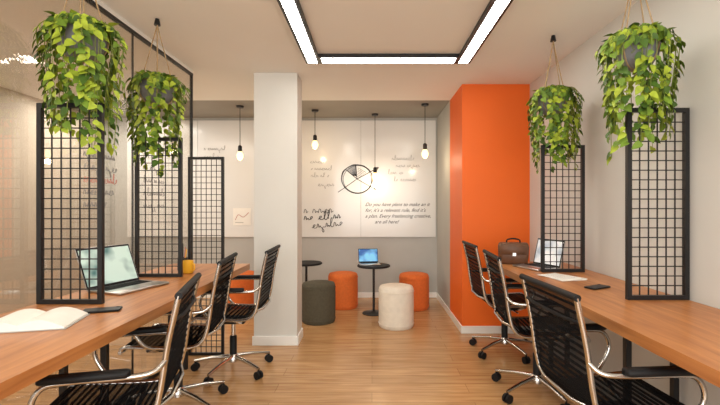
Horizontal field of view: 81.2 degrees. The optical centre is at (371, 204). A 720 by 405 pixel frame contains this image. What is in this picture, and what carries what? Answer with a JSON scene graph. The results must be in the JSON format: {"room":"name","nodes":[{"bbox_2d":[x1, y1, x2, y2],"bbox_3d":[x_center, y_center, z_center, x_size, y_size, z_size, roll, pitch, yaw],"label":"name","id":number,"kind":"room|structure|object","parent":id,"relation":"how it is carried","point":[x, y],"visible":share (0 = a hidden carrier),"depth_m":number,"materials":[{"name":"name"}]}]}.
{"room":"open-plan office","nodes":[
{"label":"open-plan office","id":0,"kind":"room"},
{"bbox_2d":[0,87,96,313],"bbox_3d":[-3.750,0.035,1.790,0.100,2.430,7.980,0,0,0],"label":"wall","id":1,"kind":"structure","parent":0,"point":[17,110],"depth_m":4.55,"materials":[{"name":"beige paint"}]},
{"bbox_2d":[105,118,436,291],"bbox_3d":[-1.080,0.035,5.730,5.240,2.430,0.100,0,0,0],"label":"wall","id":2,"kind":"structure","parent":0,"point":[403,254],"depth_m":5.68,"materials":[{"name":"grey paint"}]},
{"bbox_2d":[127,120,435,236],"bbox_3d":[-1.220,-0.355,5.666,4.156,1.570,0.028,0,0,0],"label":"whiteboard","id":3,"kind":"object","parent":2,"relation":"attached to","point":[341,197],"visible":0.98,"depth_m":5.66,"materials":[{"name":"white glass"}]},
{"bbox_2d":[233,208,250,224],"bbox_3d":[-1.751,0.157,5.656,0.240,0.230,0.007,0,0,0],"label":"poster","id":4,"kind":"object","parent":3,"relation":"attached to","point":[241,216],"depth_m":5.66,"materials":[{"name":"paper"}]},
{"bbox_2d":[196,292,435,297],"bbox_3d":[-1.416,1.215,5.674,4.568,0.070,0.012,0,0,0],"label":"baseboard","id":5,"kind":"structure","parent":2,"relation":"attached to","point":[360,294],"depth_m":5.67,"materials":[{"name":"white"}]},
{"bbox_2d":[254,73,301,335],"bbox_3d":[-0.861,0.035,3.875,0.386,2.430,0.250,0,0,0],"label":"structural column","id":6,"kind":"structure","parent":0,"point":[277,96],"depth_m":3.75,"materials":[{"name":"paint"}]},
{"bbox_2d":[252,328,302,344],"bbox_3d":[-0.861,1.210,3.869,0.410,0.080,0.262,0,0,0],"label":"baseboard","id":7,"kind":"structure","parent":6,"relation":"attached to","point":[256,340],"depth_m":3.74,"materials":[{"name":"white wood"}]},
{"bbox_2d":[0,298,576,404],"bbox_3d":[-1.080,1.300,1.790,5.440,0.100,7.980,0,0,0],"label":"floor","id":8,"kind":"structure","parent":0,"point":[351,359],"depth_m":3.23,"materials":[{"name":"brown wood"}]},
{"bbox_2d":[27,272,201,404],"bbox_3d":[-1.060,0.785,1.701,0.627,0.928,0.609,0,0,-14],"label":"office chair","id":9,"kind":"object","parent":8,"relation":"on","point":[114,386],"visible":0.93,"depth_m":1.74,"materials":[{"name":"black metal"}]},
{"bbox_2d":[0,264,249,399],"bbox_3d":[-1.262,0.855,1.750,0.605,0.790,3.100,0,0,0],"label":"desk","id":10,"kind":"object","parent":8,"relation":"on","point":[26,358],"visible":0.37,"depth_m":1.59,"materials":[{"name":"brown wood"}]},
{"bbox_2d":[0,307,89,332],"bbox_3d":[-1.310,0.440,1.620,0.314,0.038,0.220,0,0,-14],"label":"open book","id":11,"kind":"object","parent":10,"relation":"on","point":[24,320],"visible":1,"depth_m":1.58,"materials":[{"name":"paper"}]},
{"bbox_2d":[36,103,104,303],"bbox_3d":[-1.401,-0.006,1.953,0.303,0.931,0.022,0,0,0],"label":"screen","id":12,"kind":"object","parent":10,"relation":"on","point":[40,117],"visible":0.84,"depth_m":1.95,"materials":[{"name":"black metal"}]},
{"bbox_2d":[83,306,122,313],"bbox_3d":[-1.170,0.454,1.820,0.148,0.010,0.072,0,0,-20],"label":"smartphone","id":13,"kind":"object","parent":10,"relation":"on","point":[115,308],"visible":0.83,"depth_m":1.81,"materials":[{"name":"black plastic"}]},
{"bbox_2d":[74,244,168,294],"bbox_3d":[-1.377,0.346,2.334,0.319,0.225,0.330,0,0,18],"label":"laptop","id":14,"kind":"object","parent":10,"relation":"on","point":[121,275],"visible":0.88,"depth_m":2.36,"materials":[{"name":"silver metal"}]},
{"bbox_2d":[134,137,182,276],"bbox_3d":[-1.363,0.015,2.684,0.298,0.889,0.022,0,0,0],"label":"screen","id":15,"kind":"object","parent":10,"relation":"on","point":[137,170],"visible":0.91,"depth_m":2.68,"materials":[{"name":"black metal"}]},
{"bbox_2d":[177,247,187,269],"bbox_3d":[-1.330,0.364,2.950,0.068,0.190,0.068,0,0,0],"label":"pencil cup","id":16,"kind":"object","parent":10,"relation":"on","point":[184,257],"visible":0.24,"depth_m":2.95,"materials":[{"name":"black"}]},
{"bbox_2d":[183,260,194,273],"bbox_3d":[-1.224,0.416,2.821,0.107,0.085,0.070,0,0,30],"label":"coffee mug","id":17,"kind":"object","parent":10,"relation":"on","point":[188,265],"visible":0.98,"depth_m":2.80,"materials":[{"name":"yellow ceramic"}]},
{"bbox_2d":[85,0,192,379],"bbox_3d":[-1.598,0.035,0.745,0.054,2.430,5.890,0,0,0],"label":"frame","id":18,"kind":"object","parent":8,"relation":"on","point":[103,8],"visible":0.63,"depth_m":2.78,"materials":[{"name":"black metal"}]},
{"bbox_2d":[83,151,164,211],"bbox_3d":[-1.579,-0.125,2.748,0.004,0.353,0.900,0,0,0],"label":"handwriting","id":19,"kind":"object","parent":18,"relation":"attached to","point":[111,158],"visible":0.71,"depth_m":2.53,"materials":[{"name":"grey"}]},
{"bbox_2d":[117,252,237,404],"bbox_3d":[-1.200,0.785,2.601,0.627,0.928,0.609,0,0,-7],"label":"office chair","id":20,"kind":"object","parent":8,"relation":"on","point":[217,307],"visible":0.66,"depth_m":2.55,"materials":[{"name":"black metal"}]},
{"bbox_2d":[188,157,224,354],"bbox_3d":[-1.381,0.425,3.500,0.297,1.650,0.022,0,0,0],"label":"screen","id":21,"kind":"object","parent":8,"relation":"on","point":[222,159],"visible":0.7,"depth_m":3.50,"materials":[{"name":"black metal"}]},
{"bbox_2d":[190,245,280,385],"bbox_3d":[-1.050,0.785,3.181,0.627,0.928,0.609,0,0,-2],"label":"office chair","id":22,"kind":"object","parent":8,"relation":"on","point":[236,313],"visible":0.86,"depth_m":3.15,"materials":[{"name":"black metal"}]},
{"bbox_2d":[228,270,253,303],"bbox_3d":[-1.600,1.036,5.200,0.370,0.428,0.370,0,0,0],"label":"stool","id":23,"kind":"object","parent":8,"relation":"on","point":[247,298],"visible":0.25,"depth_m":5.04,"materials":[{"name":"orange fabric"}]},
{"bbox_2d":[302,260,321,281],"bbox_3d":[-0.790,0.970,5.050,0.380,0.560,0.380,0,0,0],"label":"side table","id":24,"kind":"object","parent":8,"relation":"on","point":[305,263],"visible":0.39,"depth_m":5.04,"materials":[{"name":"black plastic"}]},
{"bbox_2d":[302,280,335,325],"bbox_3d":[-0.575,1.036,4.520,0.370,0.428,0.370,0,0,0],"label":"stool","id":25,"kind":"object","parent":8,"relation":"on","point":[318,296],"visible":0.97,"depth_m":4.37,"materials":[{"name":"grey fabric"}]},
{"bbox_2d":[328,271,357,309],"bbox_3d":[-0.355,1.036,5.150,0.370,0.428,0.370,0,0,0],"label":"stool","id":26,"kind":"object","parent":8,"relation":"on","point":[346,282],"visible":0.83,"depth_m":4.99,"materials":[{"name":"orange fabric"}]},
{"bbox_2d":[357,263,389,315],"bbox_3d":[0.020,0.970,4.850,0.380,0.560,0.380,0,0,0],"label":"side table","id":27,"kind":"object","parent":8,"relation":"on","point":[373,312],"visible":0.8,"depth_m":4.80,"materials":[{"name":"black plastic"}]},
{"bbox_2d":[358,248,380,265],"bbox_3d":[-0.034,0.602,4.887,0.240,0.174,0.225,0,0,-8],"label":"laptop","id":28,"kind":"object","parent":27,"relation":"on","point":[366,256],"visible":1,"depth_m":4.96,"materials":[{"name":"silver metal"}]},
{"bbox_2d":[378,283,413,330],"bbox_3d":[0.250,1.036,4.340,0.370,0.428,0.370,0,0,0],"label":"stool","id":29,"kind":"object","parent":8,"relation":"on","point":[396,300],"visible":1,"depth_m":4.19,"materials":[{"name":"beige fabric"}]},
{"bbox_2d":[399,271,428,310],"bbox_3d":[0.510,1.036,5.100,0.370,0.428,0.370,0,0,0],"label":"stool","id":30,"kind":"object","parent":8,"relation":"on","point":[419,281],"visible":0.79,"depth_m":4.95,"materials":[{"name":"orange fabric"}]},
{"bbox_2d":[462,240,532,363],"bbox_3d":[1.130,0.785,3.579,0.627,0.928,0.609,0,0,0],"label":"office chair","id":31,"kind":"object","parent":8,"relation":"on","point":[475,270],"visible":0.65,"depth_m":3.54,"materials":[{"name":"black leather"}]},
{"bbox_2d":[483,249,590,404],"bbox_3d":[1.100,0.785,2.799,0.627,0.928,0.609,0,0,4],"label":"office chair","id":32,"kind":"object","parent":8,"relation":"on","point":[520,325],"visible":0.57,"depth_m":2.76,"materials":[{"name":"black metal"}]},
{"bbox_2d":[502,261,719,400],"bbox_3d":[1.248,0.855,1.810,0.575,0.790,3.220,0,0,0],"label":"desk","id":33,"kind":"object","parent":8,"relation":"on","point":[685,333],"visible":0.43,"depth_m":1.73,"materials":[{"name":"brown wood"}]},
{"bbox_2d":[498,238,528,263],"bbox_3d":[1.109,0.358,3.295,0.230,0.201,0.131,0,0,12],"label":"leather bag","id":34,"kind":"object","parent":33,"relation":"on","point":[509,252],"visible":0.96,"depth_m":3.24,"materials":[{"name":"brown leather"}]},
{"bbox_2d":[512,238,565,270],"bbox_3d":[1.214,0.356,3.069,0.251,0.206,0.270,0,0,-20],"label":"laptop","id":35,"kind":"object","parent":33,"relation":"on","point":[536,265],"visible":0.79,"depth_m":3.07,"materials":[{"name":"silver metal"}]},
{"bbox_2d":[541,145,584,271],"bbox_3d":[1.308,0.025,2.880,0.295,0.869,0.022,0,0,0],"label":"screen","id":36,"kind":"object","parent":33,"relation":"on","point":[582,148],"visible":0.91,"depth_m":2.88,"materials":[{"name":"black metal"}]},
{"bbox_2d":[539,273,586,280],"bbox_3d":[1.200,0.456,2.660,0.194,0.006,0.256,0,0,-20],"label":"open book","id":37,"kind":"object","parent":33,"relation":"on","point":[561,277],"visible":1,"depth_m":2.63,"materials":[{"name":"white paper"}]},
{"bbox_2d":[584,284,609,289],"bbox_3d":[1.250,0.454,2.330,0.148,0.010,0.072,0,0,-30],"label":"smartphone","id":38,"kind":"object","parent":33,"relation":"on","point":[597,286],"visible":1,"depth_m":2.32,"materials":[{"name":"black plastic"}]},
{"bbox_2d":[625,108,689,299],"bbox_3d":[1.385,-0.005,2.040,0.299,0.929,0.022,0,0,0],"label":"screen","id":39,"kind":"object","parent":33,"relation":"on","point":[685,112],"visible":0.96,"depth_m":2.04,"materials":[{"name":"black metal"}]},
{"bbox_2d":[519,273,707,404],"bbox_3d":[1.020,0.785,1.759,0.627,0.928,0.609,0,0,-4],"label":"office chair","id":40,"kind":"object","parent":8,"relation":"on","point":[559,329],"visible":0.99,"depth_m":1.72,"materials":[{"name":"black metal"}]},
{"bbox_2d":[0,0,638,117],"bbox_3d":[-1.080,-1.240,1.790,5.440,0.120,7.980,0,0,0],"label":"ceiling","id":41,"kind":"structure","parent":0,"point":[224,43],"depth_m":3.09,"materials":[{"name":"paint"}]},
{"bbox_2d":[32,0,127,155],"bbox_3d":[-1.344,-0.700,1.948,0.373,0.955,0.364,0,0,38],"label":"pothos plant","id":42,"kind":"object","parent":41,"relation":"hanging from","point":[79,38],"visible":1,"depth_m":1.87,"materials":[{"name":"plant"}]},
{"bbox_2d":[122,18,189,176],"bbox_3d":[-1.369,-0.679,2.666,0.370,0.999,0.354,0,0,41],"label":"pothos plant","id":43,"kind":"object","parent":41,"relation":"hanging from","point":[157,89],"visible":1,"depth_m":2.59,"materials":[{"name":"plant"}]},
{"bbox_2d":[236,105,243,159],"bbox_3d":[-1.573,-0.857,5.006,0.090,0.645,0.090,0,0,0],"label":"lamp","id":44,"kind":"object","parent":41,"relation":"hanging from","point":[239,155],"visible":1,"depth_m":4.99,"materials":[{"name":"white glass"}]},
{"bbox_2d":[311,109,318,148],"bbox_3d":[-0.708,-0.937,5.217,0.090,0.483,0.090,0,0,0],"label":"lamp","id":45,"kind":"object","parent":41,"relation":"hanging from","point":[314,143],"visible":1,"depth_m":5.20,"materials":[{"name":"white glass"}]},
{"bbox_2d":[372,113,377,180],"bbox_3d":[0.039,-0.747,5.446,0.090,0.865,0.090,0,0,0],"label":"lamp","id":46,"kind":"object","parent":41,"relation":"hanging from","point":[374,176],"visible":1,"depth_m":5.42,"materials":[{"name":"white glass"}]},
{"bbox_2d":[277,0,512,63],"bbox_3d":[0.130,-1.163,2.010,1.330,0.032,2.820,0,0,0],"label":"ceiling light frame","id":47,"kind":"object","parent":41,"relation":"attached to","point":[292,11],"depth_m":3.06,"materials":[{"name":"white plastic"}]},
{"bbox_2d":[421,103,428,157],"bbox_3d":[0.619,-0.862,4.907,0.090,0.634,0.090,0,0,0],"label":"lamp","id":48,"kind":"object","parent":41,"relation":"hanging from","point":[424,152],"visible":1,"depth_m":4.88,"materials":[{"name":"white glass"}]},
{"bbox_2d":[526,35,584,173],"bbox_3d":[1.266,-0.693,2.925,0.379,0.970,0.375,0,0,0],"label":"pothos plant","id":49,"kind":"object","parent":41,"relation":"hanging from","point":[552,101],"visible":0.99,"depth_m":2.83,"materials":[{"name":"plant"}]},
{"bbox_2d":[594,0,685,164],"bbox_3d":[1.276,-0.684,2.022,0.379,0.989,0.372,0,0,0],"label":"pothos plant","id":50,"kind":"object","parent":41,"relation":"hanging from","point":[634,49],"visible":1,"depth_m":1.94,"materials":[{"name":"plant"}]},
{"bbox_2d":[437,101,449,308],"bbox_3d":[1.210,0.035,5.210,0.660,2.430,0.940,0,0,0],"label":"wall","id":51,"kind":"structure","parent":0,"point":[443,120],"depth_m":5.17,"materials":[{"name":"grey paint"}]},
{"bbox_2d":[436,292,513,332],"bbox_3d":[1.204,1.215,4.878,0.672,0.070,1.580,0,0,0],"label":"baseboard","id":52,"kind":"structure","parent":51,"relation":"attached to","point":[463,329],"depth_m":4.09,"materials":[{"name":"white wood"}]},
{"bbox_2d":[450,84,529,325],"bbox_3d":[1.210,0.035,4.420,0.660,2.430,0.640,0,0,0],"label":"column","id":53,"kind":"structure","parent":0,"point":[490,139],"depth_m":4.10,"materials":[{"name":"paint"}]},
{"bbox_2d":[530,0,719,404],"bbox_3d":[1.590,0.035,1.790,0.100,2.430,7.980,0,0,0],"label":"wall","id":54,"kind":"structure","parent":0,"point":[697,22],"depth_m":2.37,"materials":[{"name":"paint"}]}
]}

